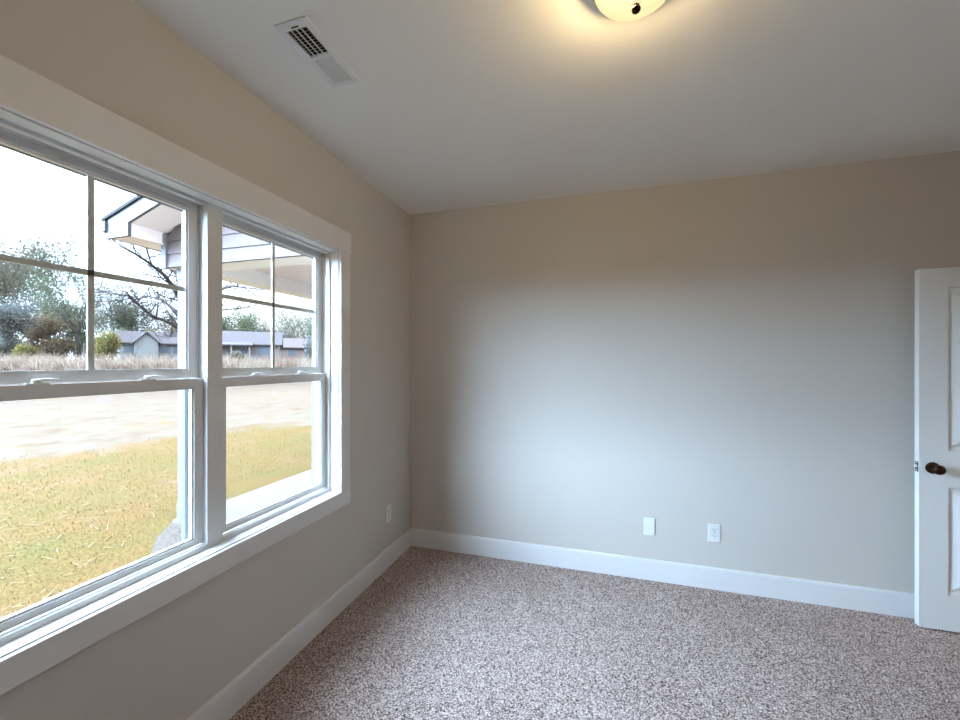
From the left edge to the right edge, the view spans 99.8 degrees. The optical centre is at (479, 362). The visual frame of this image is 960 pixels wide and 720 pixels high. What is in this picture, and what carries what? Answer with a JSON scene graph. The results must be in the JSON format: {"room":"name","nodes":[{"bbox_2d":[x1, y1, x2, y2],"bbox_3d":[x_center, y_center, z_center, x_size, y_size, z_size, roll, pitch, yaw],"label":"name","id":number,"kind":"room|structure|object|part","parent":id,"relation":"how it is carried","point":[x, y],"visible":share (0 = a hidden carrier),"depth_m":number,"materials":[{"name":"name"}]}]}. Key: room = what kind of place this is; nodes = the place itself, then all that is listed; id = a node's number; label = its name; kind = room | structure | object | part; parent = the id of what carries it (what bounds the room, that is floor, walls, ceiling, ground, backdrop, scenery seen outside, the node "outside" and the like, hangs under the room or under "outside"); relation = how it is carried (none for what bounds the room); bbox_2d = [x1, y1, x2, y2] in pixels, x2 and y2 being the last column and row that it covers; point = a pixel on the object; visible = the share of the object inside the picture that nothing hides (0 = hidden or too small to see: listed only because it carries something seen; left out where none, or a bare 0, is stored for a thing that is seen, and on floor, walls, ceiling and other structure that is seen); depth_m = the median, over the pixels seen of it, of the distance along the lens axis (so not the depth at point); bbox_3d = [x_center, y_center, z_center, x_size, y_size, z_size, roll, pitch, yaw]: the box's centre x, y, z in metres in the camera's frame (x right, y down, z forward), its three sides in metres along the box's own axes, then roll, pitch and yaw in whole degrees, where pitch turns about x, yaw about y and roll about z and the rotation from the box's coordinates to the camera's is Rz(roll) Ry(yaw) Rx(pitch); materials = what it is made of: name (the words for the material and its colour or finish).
{"room":"empty bedroom","nodes":[
{"label":"empty bedroom","id":0,"kind":"room"},
{"bbox_2d":[0,0,409,719],"bbox_3d":[-1.290,0.193,1.304,0.165,2.840,4.546,0,0,17],"label":"wall","id":1,"kind":"structure","parent":0,"point":[167,663],"depth_m":1.74,"materials":[{"name":"beige paint"}]},
{"bbox_2d":[0,118,214,645],"bbox_3d":[-1.308,0.053,1.381,0.130,1.454,0.771,0,0,17],"label":"window","id":2,"kind":"structure","parent":1,"relation":"in","point":[196,384],"depth_m":1.51,"materials":[{"name":"white plastic"}]},
{"bbox_3d":[-1.361,0.053,1.397,0.019,1.454,0.771,0,0,17],"label":"exterior trim","id":3,"kind":"part","parent":2,"relation":"part of","materials":[{"name":"grey"}]},
{"bbox_3d":[-1.316,-0.300,1.371,0.027,0.729,0.732,0,0,17],"label":"sash","id":4,"kind":"part","parent":2,"relation":"part of","materials":[{"name":"white plastic"}]},
{"bbox_3d":[-1.286,0.412,1.361,0.027,0.691,0.732,0,0,17],"label":"sash","id":5,"kind":"part","parent":2,"relation":"part of","materials":[{"name":"white plastic"}]},
{"bbox_2d":[0,107,338,658],"bbox_3d":[-1.107,0.053,1.720,0.057,1.490,1.573,0,0,17],"label":"window frame","id":6,"kind":"structure","parent":1,"relation":"attached to","point":[24,640],"depth_m":1.65,"materials":[{"name":"white paint"}]},
{"bbox_2d":[0,54,350,695],"bbox_3d":[-1.072,0.033,1.710,0.018,1.685,1.753,0,0,17],"label":"trim","id":7,"kind":"structure","parent":1,"relation":"attached to","point":[24,92],"depth_m":1.45,"materials":[{"name":"white paint"}]},
{"bbox_2d":[215,205,329,544],"bbox_3d":[-1.085,0.053,2.116,0.130,1.454,0.766,0,0,17],"label":"window","id":8,"kind":"structure","parent":1,"relation":"in","point":[320,369],"depth_m":2.12,"materials":[{"name":"white plastic"}]},
{"bbox_3d":[-1.138,0.053,2.133,0.019,1.454,0.766,0,0,17],"label":"exterior trim","id":9,"kind":"part","parent":8,"relation":"part of","materials":[{"name":"grey"}]},
{"bbox_3d":[-1.086,-0.300,2.130,0.027,0.729,0.727,0,0,17],"label":"sash","id":10,"kind":"part","parent":8,"relation":"part of","materials":[{"name":"white plastic"}]},
{"bbox_3d":[-1.055,0.412,2.120,0.027,0.691,0.727,0,0,17],"label":"sash","id":11,"kind":"part","parent":8,"relation":"part of","materials":[{"name":"white plastic"}]},
{"bbox_2d":[186,528,410,719],"bbox_3d":[-1.204,1.442,1.278,0.015,0.143,4.346,0,0,17],"label":"baseboard","id":12,"kind":"structure","parent":1,"relation":"attached to","point":[231,698],"depth_m":2.06,"materials":[{"name":"white paint"}]},
{"bbox_2d":[386,504,390,523],"bbox_3d":[-0.680,1.125,3.014,0.009,0.125,0.076,0,0,17],"label":"power outlet","id":13,"kind":"object","parent":1,"relation":"attached to","point":[388,508],"visible":1,"depth_m":3.01,"materials":[{"name":"white plastic"}]},
{"bbox_2d":[131,0,959,214],"bbox_3d":[1.365,-1.302,0.456,5.450,0.150,4.466,0,0,17],"label":"ceiling","id":14,"kind":"structure","parent":0,"point":[456,104],"depth_m":1.78,"materials":[{"name":"white paint"}]},
{"bbox_2d":[273,16,360,87],"bbox_3d":[-0.634,-1.303,1.617,0.145,0.171,0.345,0,0,17],"label":"ceiling vent","id":15,"kind":"object","parent":14,"relation":"in","point":[301,33],"visible":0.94,"depth_m":1.61,"materials":[{"name":"white metal"}]},
{"bbox_2d":[592,0,665,21],"bbox_3d":[0.484,-1.154,1.254,0.298,0.145,0.298,0,0,17],"label":"ceiling light","id":16,"kind":"object","parent":14,"relation":"attached to","point":[616,10],"visible":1,"depth_m":1.28,"materials":[{"name":"white glass"}]},
{"bbox_2d":[229,546,959,719],"bbox_3d":[1.365,1.573,0.456,5.450,0.120,4.466,0,0,17],"label":"floor","id":17,"kind":"structure","parent":0,"point":[438,634],"depth_m":2.08,"materials":[{"name":"carpet"}]},
{"bbox_2d":[410,151,959,593],"bbox_3d":[1.362,0.193,2.821,4.030,2.840,0.100,0,0,17],"label":"wall","id":18,"kind":"structure","parent":0,"point":[737,354],"depth_m":2.75,"materials":[{"name":"beige paint"}]},
{"bbox_2d":[644,517,654,535],"bbox_3d":[1.180,1.143,2.820,0.074,0.122,0.008,0,0,17],"label":"wall plate","id":19,"kind":"object","parent":18,"relation":"attached to","point":[649,523],"visible":1,"depth_m":2.82,"materials":[{"name":"white plastic"}]},
{"bbox_2d":[411,528,914,618],"bbox_3d":[1.353,1.442,2.764,4.015,0.143,0.015,0,0,17],"label":"baseboard","id":20,"kind":"structure","parent":18,"relation":"attached to","point":[866,599],"depth_m":2.75,"materials":[{"name":"white paint"}]},
{"bbox_2d":[708,523,719,542],"bbox_3d":[1.565,1.139,2.703,0.074,0.122,0.009,0,0,17],"label":"power outlet","id":21,"kind":"object","parent":18,"relation":"attached to","point":[713,529],"visible":1,"depth_m":2.70,"materials":[{"name":"white plastic"}]},
{"bbox_3d":[2.697,0.193,0.093,0.110,2.840,4.546,0,0,17],"label":"wall","id":22,"kind":"structure","parent":0,"visible":0},
{"bbox_2d":[914,267,959,632],"bbox_3d":[2.870,0.486,2.206,0.786,2.035,0.161,0,0,17],"label":"door","id":23,"kind":"structure","parent":22,"relation":"in","point":[937,290],"depth_m":2.28,"materials":[{"name":"white paint"}]},
{"bbox_3d":[2.548,0.595,2.254,0.066,0.066,0.066,0,0,17],"label":"knob","id":24,"kind":"part","parent":23,"relation":"part of","materials":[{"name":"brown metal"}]},
{"label":"outside","id":25,"kind":"structure","parent":0,"visible":0},
{"bbox_2d":[0,374,311,618],"bbox_3d":[-67.813,1.048,67.616,174.000,1.370,210.000,0,0,17],"label":"ground","id":26,"kind":"structure","parent":25,"point":[48,427],"depth_m":6.74,"materials":[{"name":"yellow plant"}]},
{"bbox_2d":[0,339,20,357],"bbox_3d":[-64.913,-1.469,53.931,5.235,3.906,4.898,0,0,-3],"label":"bush","id":27,"kind":"object","parent":26,"relation":"on","point":[4,349],"visible":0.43,"depth_m":54.20,"materials":[{"name":"grey plant"}]},
{"bbox_2d":[0,290,46,354],"bbox_3d":[-56.417,-4.248,49.022,8.759,9.586,5.533,0,0,17],"label":"tree","id":28,"kind":"object","parent":26,"relation":"on","point":[12,319],"visible":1,"depth_m":48.44,"materials":[{"name":"grey plant"}]},
{"bbox_2d":[11,337,39,359],"bbox_3d":[-73.715,-2.045,64.695,5.027,5.050,5.272,0,0,17],"label":"bush","id":29,"kind":"object","parent":26,"relation":"on","point":[15,337],"visible":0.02,"depth_m":65.13,"materials":[{"name":"grey plant"}]},
{"bbox_2d":[11,343,42,357],"bbox_3d":[-54.784,-0.926,48.914,2.275,2.900,2.490,0,0,17],"label":"bush","id":30,"kind":"object","parent":26,"relation":"on","point":[20,348],"visible":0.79,"depth_m":48.37,"materials":[{"name":"green plant"}]},
{"bbox_2d":[0,205,58,310],"bbox_3d":[-73.691,-11.785,61.804,13.868,24.553,12.502,0,0,17],"label":"tree","id":31,"kind":"object","parent":26,"relation":"on","point":[4,276],"visible":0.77,"depth_m":62.70,"materials":[{"name":"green plant"}]},
{"bbox_2d":[14,310,77,345],"bbox_3d":[-59.139,-3.486,54.554,5.266,7.944,7.720,0,0,4],"label":"tree","id":32,"kind":"object","parent":26,"relation":"on","point":[44,327],"visible":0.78,"depth_m":54.06,"materials":[{"name":"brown plant"}]},
{"bbox_2d":[0,196,95,321],"bbox_3d":[-84.300,-14.895,76.059,17.138,30.823,15.948,0,0,17],"label":"tree","id":33,"kind":"object","parent":26,"relation":"on","point":[36,256],"visible":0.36,"depth_m":76.10,"materials":[{"name":"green plant"}]},
{"bbox_2d":[28,335,75,358],"bbox_3d":[-58.147,-1.658,54.921,4.668,4.276,4.475,0,0,17],"label":"bush","id":34,"kind":"object","parent":26,"relation":"on","point":[62,345],"visible":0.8,"depth_m":54.28,"materials":[{"name":"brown plant"}]},
{"bbox_2d":[22,290,97,339],"bbox_3d":[-75.871,-6.383,72.666,10.597,13.833,10.101,0,0,17],"label":"tree","id":35,"kind":"object","parent":26,"relation":"on","point":[75,310],"visible":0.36,"depth_m":72.94,"materials":[{"name":"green plant"}]},
{"bbox_2d":[13,221,120,356],"bbox_3d":[-57.222,-9.638,55.388,10.394,20.317,11.421,0,0,-21],"label":"tree","id":36,"kind":"object","parent":26,"relation":"on","point":[60,289],"visible":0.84,"depth_m":55.10,"materials":[{"name":"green plant"}]},
{"bbox_2d":[59,332,96,359],"bbox_3d":[-73.499,-2.776,74.052,7.510,6.514,7.066,0,0,17],"label":"bush","id":37,"kind":"object","parent":26,"relation":"on","point":[82,338],"visible":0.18,"depth_m":73.45,"materials":[{"name":"grey plant"}]},
{"bbox_2d":[94,329,121,358],"bbox_3d":[-47.187,-1.833,51.136,2.746,4.833,2.994,0,0,17],"label":"bush","id":38,"kind":"object","parent":26,"relation":"on","point":[101,344],"visible":0.9,"depth_m":50.64,"materials":[{"name":"green plant"}]},
{"bbox_2d":[68,289,149,335],"bbox_3d":[-98.400,-10.145,106.837,17.767,21.340,18.057,0,0,17],"label":"tree","id":39,"kind":"object","parent":26,"relation":"on","point":[100,327],"visible":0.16,"depth_m":103.62,"materials":[{"name":"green plant"}]},
{"bbox_2d":[80,249,147,330],"bbox_3d":[-74.151,-11.416,82.095,13.263,23.860,13.954,0,0,17],"label":"tree","id":40,"kind":"object","parent":26,"relation":"on","point":[114,270],"visible":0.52,"depth_m":81.22,"materials":[{"name":"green plant"}]},
{"bbox_2d":[83,291,174,331],"bbox_3d":[-75.420,-8.297,90.146,15.183,17.628,21.963,0,0,17],"label":"tree","id":41,"kind":"object","parent":26,"relation":"on","point":[133,324],"visible":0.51,"depth_m":87.33,"materials":[{"name":"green plant"}]},
{"bbox_2d":[114,330,177,361],"bbox_3d":[-48.277,-1.932,59.627,8.400,5.210,7.950,0,0,-45],"label":"house","id":42,"kind":"structure","parent":26,"relation":"on","point":[150,344],"depth_m":56.81,"materials":[{"name":"grey"}]},
{"bbox_2d":[0,426,305,606],"bbox_3d":[-5.562,1.701,6.522,10.873,0.043,12.571,0,0,17],"label":"litter","id":43,"kind":"object","parent":26,"relation":"on","point":[283,426],"visible":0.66,"depth_m":5.27,"materials":[{"name":"beige plant"}]},
{"bbox_2d":[0,350,311,374],"bbox_3d":[-38.811,-0.272,40.557,54.665,2.816,15.812,0,0,-1],"label":"dry grass","id":44,"kind":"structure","parent":26,"relation":"on","point":[20,363],"depth_m":35.40,"materials":[{"name":"beige plant"}]},
{"bbox_2d":[0,422,311,612],"bbox_3d":[-5.396,1.704,6.581,10.571,0.060,12.530,0,0,17],"label":"grass","id":45,"kind":"structure","parent":26,"relation":"on","point":[263,422],"depth_m":5.70,"materials":[{"name":"plant"}]},
{"bbox_2d":[151,523,180,553],"bbox_3d":[-2.527,1.743,2.152,2.675,0.080,3.650,0,0,17],"label":"planting bed","id":46,"kind":"object","parent":26,"relation":"on","point":[171,535],"visible":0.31,"depth_m":3.92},
{"bbox_2d":[161,313,177,332],"bbox_3d":[-54.427,-4.361,74.257,6.811,9.731,9.528,0,0,-33],"label":"tree","id":47,"kind":"object","parent":26,"relation":"on","point":[175,330],"visible":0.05,"depth_m":71.42,"materials":[{"name":"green plant"}]},
{"bbox_2d":[66,211,281,352],"bbox_3d":[-20.780,-5.086,28.256,10.904,12.991,16.830,0,0,-41],"label":"bare tree","id":48,"kind":"object","parent":26,"relation":"on","point":[159,271],"visible":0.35,"depth_m":24.87,"materials":[{"name":"grey plant"}]},
{"bbox_2d":[229,350,246,360],"bbox_3d":[-31.310,-0.433,52.089,2.442,2.419,2.311,0,0,17],"label":"bush","id":49,"kind":"object","parent":26,"relation":"on","point":[233,355],"visible":0.45,"depth_m":51.85,"materials":[{"name":"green plant"}]},
{"bbox_2d":[173,469,311,524],"bbox_3d":[-1.060,1.838,6.932,2.665,0.350,6.350,0,0,17],"label":"porch slab","id":50,"kind":"object","parent":26,"relation":"on","point":[243,504],"visible":0.09,"depth_m":5.06,"materials":[{"name":"concrete"}]},
{"bbox_2d":[96,195,311,520],"bbox_3d":[-1.339,-0.377,6.790,3.045,4.080,6.784,0,0,17],"label":"porch","id":51,"kind":"object","parent":50,"relation":"on","point":[142,222],"visible":0.16,"depth_m":4.09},
{"bbox_3d":[-3.342,-1.300,4.077,0.018,0.114,0.319,0,0,17],"label":"return panel","id":52,"kind":"part","parent":51,"relation":"part of","materials":[{"name":"beige"}]},
{"bbox_3d":[-3.094,0.338,4.304,0.154,2.650,0.154,0,0,17],"label":"post","id":53,"kind":"part","parent":51,"relation":"part of","materials":[{"name":"grey"}]},
{"bbox_3d":[-0.952,-1.167,6.972,2.410,0.040,6.010,0,0,17],"label":"ceiling panel","id":54,"kind":"part","parent":51,"relation":"part of","materials":[{"name":"beige"}]},
{"bbox_2d":[222,305,263,331],"bbox_3d":[-53.653,-6.096,86.139,14.710,13.210,14.810,0,0,17],"label":"tree","id":55,"kind":"object","parent":26,"relation":"on","point":[244,326],"visible":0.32,"depth_m":86.71,"materials":[{"name":"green plant"}]},
{"bbox_2d":[222,331,282,360],"bbox_3d":[-35.374,-1.933,59.524,11.400,5.410,8.450,0,0,-25],"label":"house","id":56,"kind":"structure","parent":26,"relation":"on","point":[253,344],"depth_m":58.27,"materials":[{"name":"grey"}]},
{"bbox_2d":[229,316,281,331],"bbox_3d":[-56.804,-6.496,101.331,13.206,14.093,13.588,0,0,17],"label":"tree","id":57,"kind":"object","parent":26,"relation":"on","point":[259,329],"visible":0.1,"depth_m":101.27,"materials":[{"name":"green plant"}]},
{"bbox_2d":[255,297,311,338],"bbox_3d":[-41.277,-7.061,90.844,14.558,15.186,17.079,0,0,17],"label":"tree","id":58,"kind":"object","parent":26,"relation":"on","point":[292,319],"visible":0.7,"depth_m":89.71,"materials":[{"name":"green plant"}]},
{"bbox_2d":[269,321,303,337],"bbox_3d":[-67.955,-6.674,133.157,22.222,14.391,22.562,0,0,17],"label":"tree","id":59,"kind":"object","parent":26,"relation":"on","point":[277,321],"visible":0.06,"depth_m":129.35,"materials":[{"name":"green plant"}]},
{"bbox_2d":[280,338,311,360],"bbox_3d":[-34.567,-1.942,76.000,7.900,5.210,6.900,0,0,-33],"label":"house","id":60,"kind":"structure","parent":26,"relation":"on","point":[292,347],"depth_m":73.29,"materials":[{"name":"grey"}]},
{"bbox_2d":[298,308,311,338],"bbox_3d":[-42.625,-7.462,107.767,15.476,15.959,17.856,0,0,17],"label":"tree","id":61,"kind":"object","parent":26,"relation":"on","point":[307,308],"visible":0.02,"depth_m":102.82,"materials":[{"name":"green plant"}]},
{"bbox_2d":[302,335,311,360],"bbox_3d":[-27.298,-2.101,67.934,5.983,5.269,6.617,0,0,17],"label":"bush","id":62,"kind":"object","parent":26,"relation":"on","point":[308,347],"visible":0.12,"depth_m":65.63,"materials":[{"name":"grey plant"}]}
]}

